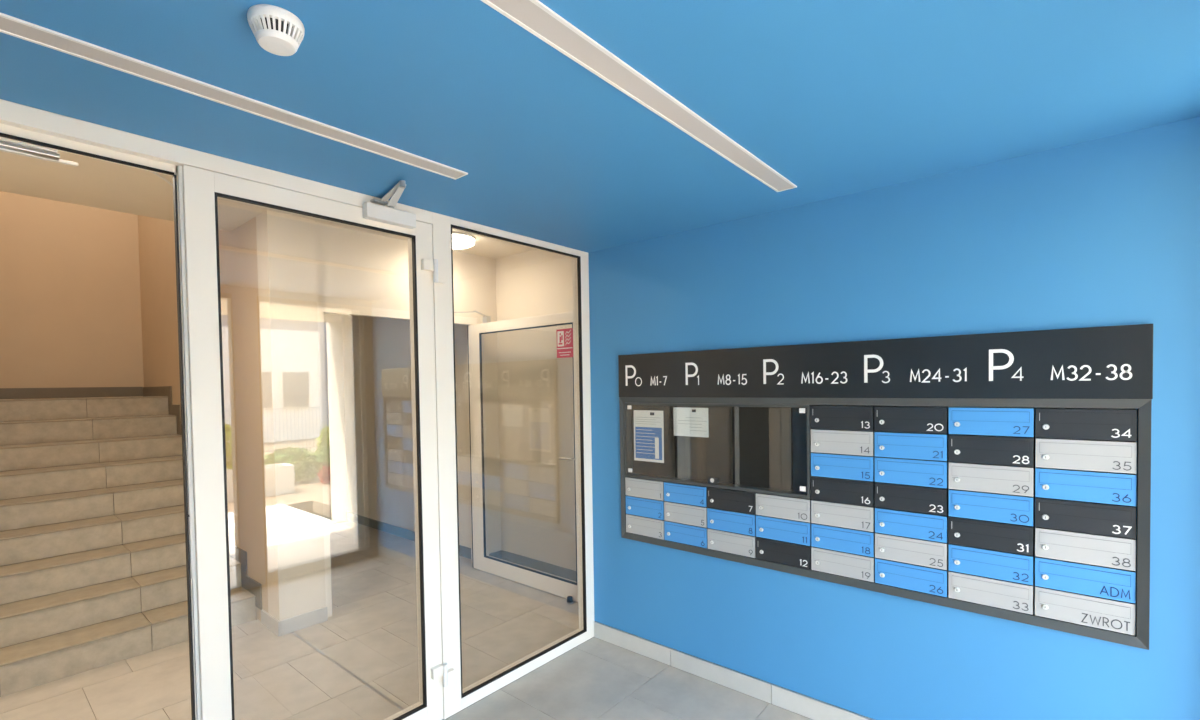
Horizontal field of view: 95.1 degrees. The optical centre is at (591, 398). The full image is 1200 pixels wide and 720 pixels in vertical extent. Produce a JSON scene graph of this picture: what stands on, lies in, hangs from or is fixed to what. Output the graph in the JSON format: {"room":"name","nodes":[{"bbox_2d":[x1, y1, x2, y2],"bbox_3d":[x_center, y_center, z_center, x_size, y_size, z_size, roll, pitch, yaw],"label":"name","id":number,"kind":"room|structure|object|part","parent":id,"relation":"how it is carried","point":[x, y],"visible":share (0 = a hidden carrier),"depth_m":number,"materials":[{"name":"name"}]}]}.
{"room":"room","nodes":[
{"label":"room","id":0,"kind":"room"},
{"bbox_2d":[0,191,143,399],"bbox_3d":[-5.613,-0.992,5.382,0.100,5.200,2.220,0,2,41],"label":"wall","id":1,"kind":"structure","parent":0,"point":[70,296],"depth_m":5.60,"materials":[{"name":"paint"}]},
{"bbox_2d":[138,215,267,620],"bbox_3d":[-3.568,-1.015,4.970,3.540,5.200,0.180,0,2,41],"label":"wall","id":2,"kind":"structure","parent":0,"point":[156,237],"depth_m":4.13,"materials":[{"name":"paint"}]},
{"bbox_2d":[261,609,280,636],"bbox_3d":[-2.208,1.545,3.776,0.320,0.098,0.012,0,2,41],"label":"baseboard","id":3,"kind":"structure","parent":2,"relation":"attached to","point":[267,620],"depth_m":3.76,"materials":[{"name":"grey tile"}]},
{"bbox_2d":[0,150,533,258],"bbox_3d":[-1.822,-1.295,3.256,2.380,0.120,4.250,0,2,41],"label":"ceiling","id":4,"kind":"structure","parent":0,"point":[96,183],"depth_m":3.21,"materials":[{"name":"beige paint"}]},
{"bbox_2d":[150,171,172,185],"bbox_3d":[-2.352,-1.212,2.967,0.026,0.012,0.483,-1,1,-15],"label":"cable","id":5,"kind":"object","parent":4,"relation":"attached to","point":[156,174],"visible":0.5,"depth_m":3.02,"materials":[{"name":"plastic"}]},
{"bbox_2d":[452,232,474,248],"bbox_3d":[-1.077,-1.240,4.339,0.310,0.068,0.310,0,2,41],"label":"ceiling lamp","id":6,"kind":"object","parent":4,"relation":"attached to","point":[460,240],"visible":0.62,"depth_m":4.26,"materials":[{"name":"white plastic"}]},
{"bbox_2d":[1,99,593,571],"bbox_3d":[-1.038,0.191,2.409,0.075,2.835,3.600,0,2,41],"label":"wall","id":7,"kind":"structure","parent":0,"point":[1,99],"depth_m":2.45,"materials":[{"name":"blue paint"}]},
{"bbox_2d":[0,99,593,719],"bbox_3d":[-1.114,0.362,2.317,0.070,2.498,3.348,0,2,41],"label":"window","id":8,"kind":"structure","parent":7,"relation":"in","point":[20,123],"depth_m":2.73,"materials":[{"name":"beige metal"}]},
{"bbox_2d":[0,138,78,166],"bbox_3d":[-1.790,-0.778,1.630,0.068,0.074,0.396,0,2,41],"label":"door closer","id":9,"kind":"structure","parent":8,"relation":"attached to","point":[6,145],"depth_m":1.69,"materials":[{"name":"silver metal"}]},
{"bbox_3d":[-1.797,-0.757,1.605,0.038,0.013,0.348,0,2,41],"label":"slide rail","id":10,"kind":"part","parent":9,"relation":"part of","materials":[{"name":"silver metal"}]},
{"bbox_3d":[-1.765,-0.753,1.675,0.024,0.022,0.296,0,2,35],"label":"arm","id":11,"kind":"part","parent":9,"relation":"part of","materials":[{"name":"silver metal"}]},
{"bbox_2d":[173,165,454,719],"bbox_3d":[-1.074,0.388,2.333,0.111,2.430,1.066,0,2,41],"label":"door","id":12,"kind":"structure","parent":8,"relation":"attached to","point":[196,191],"depth_m":1.99,"materials":[{"name":"beige metal"}]},
{"bbox_3d":[-1.424,0.412,1.945,0.011,0.460,0.002,0,2,41],"label":"strike plate","id":13,"kind":"part","parent":12,"relation":"part of","materials":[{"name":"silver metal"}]},
{"bbox_2d":[362,180,415,228],"bbox_3d":[-0.809,-0.836,2.385,0.294,0.098,0.238,0,2,41],"label":"door closer","id":14,"kind":"object","parent":12,"relation":"attached to","point":[388,215],"depth_m":2.42,"materials":[{"name":"silver metal"}]},
{"bbox_3d":[-0.846,-0.878,2.334,0.026,0.009,0.272,-2,2,-37],"label":"arm","id":15,"kind":"part","parent":14,"relation":"part of","materials":[{"name":"silver metal"}]},
{"bbox_3d":[-0.832,-0.866,2.348,0.034,0.013,0.277,-2,2,-30],"label":"arm","id":16,"kind":"part","parent":14,"relation":"part of","materials":[{"name":"silver metal"}]},
{"bbox_3d":[-0.742,0.345,2.751,0.070,2.498,0.103,0,2,41],"label":"frame post","id":17,"kind":"part","parent":8,"relation":"part of","materials":[{"name":"beige metal"}]},
{"bbox_3d":[-0.371,1.548,3.191,0.070,0.060,0.974,0,2,41],"label":"frame sill","id":18,"kind":"part","parent":8,"relation":"part of","materials":[{"name":"beige metal"}]},
{"bbox_2d":[324,313,346,522],"bbox_3d":[-3.623,0.253,6.326,0.100,2.600,1.730,0,2,41],"label":"wall","id":19,"kind":"structure","parent":0,"point":[333,334],"depth_m":6.79,"materials":[{"name":"beige paint"}]},
{"bbox_2d":[256,210,501,620],"bbox_3d":[-1.518,0.147,4.494,0.200,2.835,2.060,0,2,41],"label":"wall","id":20,"kind":"structure","parent":0,"point":[302,263],"depth_m":3.81,"materials":[{"name":"beige paint"}]},
{"bbox_2d":[279,607,327,635],"bbox_3d":[-1.987,1.541,3.795,0.010,0.098,0.317,0,2,41],"label":"baseboard","id":21,"kind":"structure","parent":20,"relation":"attached to","point":[292,624],"depth_m":3.79,"materials":[{"name":"grey tile"}]},
{"bbox_2d":[317,302,476,616],"bbox_3d":[-1.504,0.430,4.474,0.070,2.270,1.420,0,2,41],"label":"trim","id":22,"kind":"structure","parent":20,"relation":"attached to","point":[322,307],"depth_m":3.96,"materials":[{"name":"beige metal"}]},
{"bbox_2d":[489,550,501,558],"bbox_3d":[-0.922,1.490,5.096,0.012,0.100,0.218,0,2,41],"label":"baseboard","id":23,"kind":"structure","parent":20,"relation":"attached to","point":[497,554],"depth_m":5.14,"materials":[{"name":"tile"}]},
{"bbox_2d":[467,311,577,601],"bbox_3d":[-0.572,0.445,4.509,1.372,2.192,0.114,0,2,41],"label":"door","id":24,"kind":"structure","parent":20,"relation":"in","point":[550,583],"depth_m":4.84,"materials":[{"name":"beige"}]},
{"bbox_2d":[454,310,490,322],"bbox_3d":[-1.134,-0.688,4.634,0.585,0.082,0.232,-1,2,-19],"label":"door closer","id":25,"kind":"object","parent":24,"relation":"attached to","point":[486,319],"depth_m":4.76,"materials":[{"name":"silver metal"}]},
{"bbox_2d":[556,328,572,357],"bbox_3d":[-0.200,-0.415,4.149,0.169,0.217,0.004,0,2,41],"label":"fire sign","id":26,"kind":"object","parent":24,"relation":"attached to","point":[564,336],"visible":1,"depth_m":4.15,"materials":[{"name":"red plastic"}]},
{"bbox_3d":[-0.232,-0.452,4.174,0.067,0.115,0.001,0,2,41],"label":"white panel","id":27,"kind":"part","parent":26,"relation":"part of","materials":[{"name":"white plastic"}]},
{"bbox_3d":[-0.178,0.457,4.131,0.129,0.018,0.054,0,2,41],"label":"handle","id":28,"kind":"part","parent":24,"relation":"part of","materials":[{"name":"silver metal"}]},
{"bbox_2d":[0,520,811,719],"bbox_3d":[-1.909,1.657,3.479,8.420,0.120,4.300,0,2,41],"label":"floor","id":29,"kind":"structure","parent":0,"point":[361,662],"depth_m":3.21,"materials":[{"name":"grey tile"}]},
{"bbox_2d":[0,386,261,696],"bbox_3d":[-4.051,0.752,4.502,3.430,1.707,1.260,0,2,41],"label":"staircase","id":30,"kind":"structure","parent":29,"relation":"on","point":[93,574],"depth_m":3.96,"materials":[{"name":"concrete"}]},
{"bbox_3d":[-5.365,-0.055,5.591,0.012,0.105,1.249,0,2,41],"label":"skirting","id":31,"kind":"part","parent":30,"relation":"part of","materials":[{"name":"tile"}]},
{"bbox_3d":[-3.641,0.687,4.972,3.420,1.604,0.010,0,2,41],"label":"skirting","id":32,"kind":"part","parent":30,"relation":"part of","materials":[{"name":"tile"}]},
{"bbox_2d":[567,596,572,603],"bbox_3d":[-0.161,1.526,4.149,0.047,0.050,0.047,0,2,41],"label":"door stop","id":33,"kind":"object","parent":29,"relation":"on","point":[569,598],"visible":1,"depth_m":4.13,"materials":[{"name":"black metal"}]},
{"bbox_2d":[342,315,470,547],"bbox_3d":[-2.053,0.234,6.052,2.640,2.600,0.100,0,2,41],"label":"wall","id":34,"kind":"structure","parent":0,"point":[376,351],"depth_m":6.23,"materials":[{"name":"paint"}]},
{"bbox_2d":[347,512,470,558],"bbox_3d":[-2.072,1.485,6.044,2.630,0.100,0.012,0,2,41],"label":"baseboard","id":35,"kind":"structure","parent":34,"relation":"attached to","point":[464,551],"depth_m":6.22,"materials":[{"name":"tile"}]},
{"bbox_2d":[496,249,575,570],"bbox_3d":[-0.219,0.121,4.667,1.625,2.835,0.105,0,2,41],"label":"wall","id":36,"kind":"structure","parent":0,"point":[536,413],"depth_m":4.83,"materials":[{"name":"beige paint"}]},
{"bbox_2d":[501,550,575,580],"bbox_3d":[-0.235,1.490,4.657,1.625,0.100,0.012,0,2,41],"label":"baseboard","id":37,"kind":"structure","parent":36,"relation":"attached to","point":[556,570],"depth_m":4.84,"materials":[{"name":"tile"}]},
{"bbox_2d":[0,0,1199,252],"bbox_3d":[-0.009,-1.083,1.377,2.820,0.400,3.750,0,2,41],"label":"ceiling","id":38,"kind":"structure","parent":0,"point":[838,98],"depth_m":1.58,"materials":[{"name":"blue paint"}]},
{"bbox_2d":[0,12,467,179],"bbox_3d":[-1.128,-0.864,1.498,0.085,0.006,1.864,0,2,41],"label":"recessed light","id":39,"kind":"object","parent":38,"relation":"in","point":[9,25],"visible":1,"depth_m":1.53,"materials":[{"name":"white plastic"}]},
{"bbox_2d":[247,4,304,55],"bbox_3d":[-0.723,-0.837,1.261,0.115,0.060,0.115,0,2,41],"label":"smoke detector","id":40,"kind":"object","parent":38,"relation":"attached to","point":[277,30],"visible":1,"depth_m":1.23,"materials":[{"name":"white plastic"}]},
{"bbox_2d":[481,0,796,191],"bbox_3d":[-0.025,-0.879,1.382,0.088,0.006,2.724,0,2,41],"label":"recessed light","id":41,"kind":"object","parent":38,"relation":"in","point":[533,16],"visible":1,"depth_m":1.52,"materials":[{"name":"white plastic"}]},
{"bbox_2d":[588,116,1199,719],"bbox_3d":[1.154,0.315,2.741,2.820,2.500,0.250,0,2,41],"label":"wall","id":42,"kind":"structure","parent":0,"point":[1105,231],"depth_m":2.31,"materials":[{"name":"blue paint"}]},
{"bbox_2d":[625,477,663,500],"bbox_3d":[0.364,0.543,3.355,0.275,0.110,0.161,0,2,41],"label":"mailbox","id":43,"kind":"object","parent":42,"relation":"attached to","point":[636,487],"visible":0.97,"depth_m":3.29,"materials":[{"name":"grey metal"}]},
{"bbox_2d":[626,495,664,519],"bbox_3d":[0.366,0.658,3.358,0.275,0.110,0.161,0,2,41],"label":"mailbox","id":44,"kind":"object","parent":42,"relation":"attached to","point":[638,506],"visible":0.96,"depth_m":3.30,"materials":[{"name":"blue metal"}]},
{"bbox_2d":[626,514,664,539],"bbox_3d":[0.367,0.772,3.361,0.275,0.110,0.161,0,2,41],"label":"mailbox","id":45,"kind":"object","parent":42,"relation":"attached to","point":[645,526],"visible":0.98,"depth_m":3.30,"materials":[{"name":"grey metal"}]},
{"bbox_2d":[664,482,706,506],"bbox_3d":[0.577,0.545,3.172,0.275,0.110,0.161,0,2,41],"label":"mailbox","id":46,"kind":"object","parent":42,"relation":"attached to","point":[688,494],"visible":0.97,"depth_m":3.11,"materials":[{"name":"blue metal"}]},
{"bbox_2d":[664,521,707,547],"bbox_3d":[0.581,0.774,3.178,0.275,0.110,0.161,0,2,41],"label":"mailbox","id":47,"kind":"object","parent":42,"relation":"attached to","point":[692,535],"visible":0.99,"depth_m":3.12,"materials":[{"name":"blue metal"}]},
{"bbox_2d":[664,501,707,527],"bbox_3d":[0.579,0.659,3.175,0.275,0.110,0.161,0,2,41],"label":"mailbox","id":48,"kind":"object","parent":42,"relation":"attached to","point":[687,514],"visible":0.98,"depth_m":3.11,"materials":[{"name":"grey metal"}]},
{"bbox_2d":[624,403,812,498],"bbox_3d":[0.661,0.258,3.053,1.122,0.456,0.116,0,2,41],"label":"notice board","id":49,"kind":"object","parent":42,"relation":"attached to","point":[757,448],"visible":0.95,"depth_m":2.96,"materials":[{"name":"grey metal"}]},
{"bbox_2d":[634,410,663,462],"bbox_3d":[0.359,0.226,3.301,0.215,0.307,0.051,0,2,41],"label":"paper notice","id":50,"kind":"object","parent":49,"relation":"in","point":[648,424],"visible":1,"depth_m":3.28,"materials":[{"name":"white paper"}]},
{"bbox_2d":[673,407,708,437],"bbox_3d":[0.576,0.134,3.111,0.224,0.163,0.050,0,2,41],"label":"paper notice","id":51,"kind":"object","parent":49,"relation":"attached to","point":[692,422],"visible":1,"depth_m":3.09,"materials":[{"name":"white paper"}]},
{"bbox_3d":[0.664,0.449,2.992,0.060,0.035,0.005,0,2,41],"label":"lock plate","id":52,"kind":"part","parent":49,"relation":"part of","materials":[{"name":"grey metal"}]},
{"bbox_2d":[707,487,755,513],"bbox_3d":[0.791,0.546,2.989,0.275,0.110,0.161,0,2,41],"label":"mailbox","id":53,"kind":"object","parent":42,"relation":"attached to","point":[717,498],"visible":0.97,"depth_m":2.93,"materials":[{"name":"grey metal"}]},
{"bbox_2d":[707,508,755,535],"bbox_3d":[0.792,0.660,2.992,0.275,0.110,0.161,0,2,41],"label":"mailbox","id":54,"kind":"object","parent":42,"relation":"attached to","point":[718,519],"visible":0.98,"depth_m":2.93,"materials":[{"name":"blue metal"}]},
{"bbox_2d":[707,528,755,557],"bbox_3d":[0.794,0.775,2.994,0.275,0.110,0.161,0,2,41],"label":"mailbox","id":55,"kind":"object","parent":42,"relation":"attached to","point":[724,541],"visible":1,"depth_m":2.93,"materials":[{"name":"grey metal"}]},
{"bbox_2d":[594,621,874,719],"bbox_3d":[1.045,1.516,2.710,2.696,0.104,0.010,0,2,41],"label":"baseboard","id":56,"kind":"structure","parent":42,"relation":"attached to","point":[801,704],"depth_m":2.96,"materials":[{"name":"grey tile"}]},
{"bbox_2d":[756,493,811,522],"bbox_3d":[1.004,0.547,2.805,0.275,0.110,0.161,0,2,41],"label":"mailbox","id":57,"kind":"object","parent":42,"relation":"attached to","point":[784,507],"visible":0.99,"depth_m":2.74,"materials":[{"name":"grey metal"}]},
{"bbox_2d":[756,515,811,545],"bbox_3d":[1.006,0.661,2.808,0.275,0.110,0.161,0,2,41],"label":"mailbox","id":58,"kind":"object","parent":42,"relation":"attached to","point":[791,531],"visible":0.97,"depth_m":2.75,"materials":[{"name":"blue metal"}]},
{"bbox_2d":[756,537,811,568],"bbox_3d":[1.008,0.776,2.811,0.275,0.110,0.161,0,2,41],"label":"mailbox","id":59,"kind":"object","parent":42,"relation":"attached to","point":[792,554],"visible":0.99,"depth_m":2.75,"materials":[{"name":"grey metal"}]},
{"bbox_2d":[810,405,874,430],"bbox_3d":[1.210,0.090,2.611,0.275,0.110,0.161,0,2,41],"label":"mailbox","id":60,"kind":"object","parent":42,"relation":"attached to","point":[839,417],"visible":0.99,"depth_m":2.55,"materials":[{"name":"grey metal"}]},
{"bbox_2d":[811,476,874,506],"bbox_3d":[1.216,0.433,2.619,0.275,0.110,0.161,0,2,41],"label":"mailbox","id":61,"kind":"object","parent":42,"relation":"attached to","point":[847,491],"visible":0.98,"depth_m":2.56,"materials":[{"name":"grey metal"}]},
{"bbox_2d":[811,547,874,581],"bbox_3d":[1.221,0.777,2.628,0.275,0.110,0.161,0,2,41],"label":"mailbox","id":62,"kind":"object","parent":42,"relation":"attached to","point":[850,565],"visible":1,"depth_m":2.56,"materials":[{"name":"grey metal"}]},
{"bbox_2d":[811,452,875,481],"bbox_3d":[1.214,0.319,2.616,0.275,0.110,0.161,0,2,41],"label":"mailbox","id":63,"kind":"object","parent":42,"relation":"attached to","point":[842,466],"visible":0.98,"depth_m":2.55,"materials":[{"name":"blue metal"}]},
{"bbox_2d":[811,429,875,455],"bbox_3d":[1.212,0.204,2.614,0.275,0.110,0.161,0,2,41],"label":"mailbox","id":64,"kind":"object","parent":42,"relation":"attached to","point":[833,441],"visible":0.98,"depth_m":2.55,"materials":[{"name":"grey metal"}]},
{"bbox_2d":[811,500,875,531],"bbox_3d":[1.217,0.548,2.622,0.275,0.110,0.161,0,2,41],"label":"mailbox","id":65,"kind":"object","parent":42,"relation":"attached to","point":[857,517],"visible":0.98,"depth_m":2.56,"materials":[{"name":"grey metal"}]},
{"bbox_2d":[811,523,875,556],"bbox_3d":[1.219,0.662,2.625,0.275,0.110,0.161,0,2,41],"label":"mailbox","id":66,"kind":"object","parent":42,"relation":"attached to","point":[859,542],"visible":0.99,"depth_m":2.56,"materials":[{"name":"blue metal"}]},
{"bbox_2d":[619,397,1151,649],"bbox_3d":[1.064,0.433,2.652,2.302,0.870,0.032,0,2,41],"label":"surround","id":67,"kind":"object","parent":42,"relation":"attached to","point":[1141,639],"visible":1,"depth_m":2.18,"materials":[{"name":"grey metal"}]},
{"bbox_2d":[618,324,1152,398],"bbox_3d":[1.050,-0.130,2.631,2.305,0.258,0.025,0,2,41],"label":"direction sign","id":68,"kind":"object","parent":42,"relation":"attached to","point":[1104,362],"visible":1,"depth_m":2.32,"materials":[{"name":"grey metal"}]},
{"bbox_2d":[874,406,948,433],"bbox_3d":[1.423,0.091,2.428,0.275,0.110,0.161,0,2,41],"label":"mailbox","id":69,"kind":"object","parent":42,"relation":"attached to","point":[916,419],"visible":0.99,"depth_m":2.37,"materials":[{"name":"grey metal"}]},
{"bbox_2d":[874,431,949,460],"bbox_3d":[1.425,0.205,2.430,0.275,0.110,0.161,0,2,41],"label":"mailbox","id":70,"kind":"object","parent":42,"relation":"attached to","point":[908,445],"visible":0.99,"depth_m":2.37,"materials":[{"name":"blue metal"}]},
{"bbox_2d":[875,482,948,515],"bbox_3d":[1.429,0.434,2.436,0.275,0.110,0.161,0,2,41],"label":"mailbox","id":71,"kind":"object","parent":42,"relation":"attached to","point":[921,499],"visible":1,"depth_m":2.37,"materials":[{"name":"grey metal"}]},
{"bbox_2d":[875,507,948,542],"bbox_3d":[1.431,0.549,2.439,0.275,0.110,0.161,0,2,41],"label":"mailbox","id":72,"kind":"object","parent":42,"relation":"attached to","point":[931,527],"visible":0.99,"depth_m":2.38,"materials":[{"name":"blue metal"}]},
{"bbox_2d":[875,533,948,569],"bbox_3d":[1.433,0.664,2.442,0.275,0.110,0.161,0,2,41],"label":"mailbox","id":73,"kind":"object","parent":42,"relation":"attached to","point":[933,554],"visible":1,"depth_m":2.38,"materials":[{"name":"grey metal"}]},
{"bbox_2d":[875,558,948,596],"bbox_3d":[1.435,0.778,2.445,0.275,0.110,0.161,0,2,41],"label":"mailbox","id":74,"kind":"object","parent":42,"relation":"attached to","point":[929,580],"visible":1,"depth_m":2.38,"materials":[{"name":"blue metal"}]},
{"bbox_2d":[875,457,949,488],"bbox_3d":[1.427,0.320,2.433,0.275,0.110,0.161,0,2,41],"label":"mailbox","id":75,"kind":"object","parent":42,"relation":"attached to","point":[916,472],"visible":1,"depth_m":2.37,"materials":[{"name":"blue metal"}]},
{"bbox_2d":[949,434,1034,466],"bbox_3d":[1.639,0.206,2.247,0.275,0.110,0.161,0,2,41],"label":"mailbox","id":76,"kind":"object","parent":42,"relation":"attached to","point":[983,449],"visible":0.98,"depth_m":2.19,"materials":[{"name":"grey metal"}]},
{"bbox_2d":[949,461,1034,496],"bbox_3d":[1.640,0.321,2.250,0.275,0.110,0.161,0,2,41],"label":"mailbox","id":77,"kind":"object","parent":42,"relation":"attached to","point":[990,478],"visible":1,"depth_m":2.19,"materials":[{"name":"grey metal"}]},
{"bbox_2d":[949,407,1034,436],"bbox_3d":[1.637,0.092,2.244,0.275,0.110,0.161,0,2,41],"label":"mailbox","id":78,"kind":"object","parent":42,"relation":"attached to","point":[992,421],"visible":1,"depth_m":2.18,"materials":[{"name":"blue metal"}]},
{"bbox_2d":[949,489,1034,525],"bbox_3d":[1.642,0.436,2.253,0.275,0.110,0.161,0,2,41],"label":"mailbox","id":79,"kind":"object","parent":42,"relation":"attached to","point":[995,507],"visible":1,"depth_m":2.19,"materials":[{"name":"blue metal"}]},
{"bbox_2d":[949,516,1034,555],"bbox_3d":[1.644,0.550,2.256,0.275,0.110,0.161,0,2,41],"label":"mailbox","id":80,"kind":"object","parent":42,"relation":"attached to","point":[998,536],"visible":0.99,"depth_m":2.19,"materials":[{"name":"grey metal"}]},
{"bbox_2d":[949,544,1034,584],"bbox_3d":[1.646,0.665,2.259,0.275,0.110,0.161,0,2,41],"label":"mailbox","id":81,"kind":"object","parent":42,"relation":"attached to","point":[1007,566],"visible":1,"depth_m":2.20,"materials":[{"name":"blue metal"}]},
{"bbox_2d":[949,571,1034,614],"bbox_3d":[1.648,0.779,2.262,0.275,0.110,0.161,0,2,41],"label":"mailbox","id":82,"kind":"object","parent":42,"relation":"attached to","point":[1013,596],"visible":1,"depth_m":2.20,"materials":[{"name":"grey metal"}]},
{"bbox_2d":[1035,586,1134,635],"bbox_3d":[1.861,0.780,2.079,0.275,0.110,0.161,0,2,41],"label":"mailbox","id":83,"kind":"object","parent":42,"relation":"attached to","point":[1087,610],"visible":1,"depth_m":2.02,"materials":[{"name":"grey metal"}]},
{"bbox_2d":[1035,497,1135,538],"bbox_3d":[1.856,0.437,2.070,0.275,0.110,0.161,0,2,41],"label":"mailbox","id":84,"kind":"object","parent":42,"relation":"attached to","point":[1069,515],"visible":0.99,"depth_m":2.01,"materials":[{"name":"grey metal"}]},
{"bbox_2d":[1035,527,1135,570],"bbox_3d":[1.857,0.551,2.073,0.275,0.110,0.161,0,2,41],"label":"mailbox","id":85,"kind":"object","parent":42,"relation":"attached to","point":[1072,546],"visible":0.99,"depth_m":2.01,"materials":[{"name":"grey metal"}]},
{"bbox_2d":[1035,556,1135,602],"bbox_3d":[1.859,0.666,2.076,0.275,0.110,0.161,0,2,41],"label":"mailbox","id":86,"kind":"object","parent":42,"relation":"attached to","point":[1080,578],"visible":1,"depth_m":2.01,"materials":[{"name":"blue metal"}]},
{"bbox_2d":[1035,467,1136,505],"bbox_3d":[1.854,0.322,2.067,0.275,0.110,0.161,0,2,41],"label":"mailbox","id":87,"kind":"object","parent":42,"relation":"attached to","point":[1064,484],"visible":1,"depth_m":2.01,"materials":[{"name":"blue metal"}]},
{"bbox_2d":[1036,437,1136,473],"bbox_3d":[1.852,0.208,2.064,0.275,0.110,0.161,0,2,41],"label":"mailbox","id":88,"kind":"object","parent":42,"relation":"attached to","point":[1115,456],"visible":1,"depth_m":2.00,"materials":[{"name":"grey metal"}]},
{"bbox_2d":[1036,408,1136,440],"bbox_3d":[1.850,0.093,2.061,0.275,0.110,0.161,0,2,41],"label":"mailbox","id":89,"kind":"object","parent":42,"relation":"attached to","point":[1117,424],"visible":1,"depth_m":2.00,"materials":[{"name":"grey metal"}]}
]}

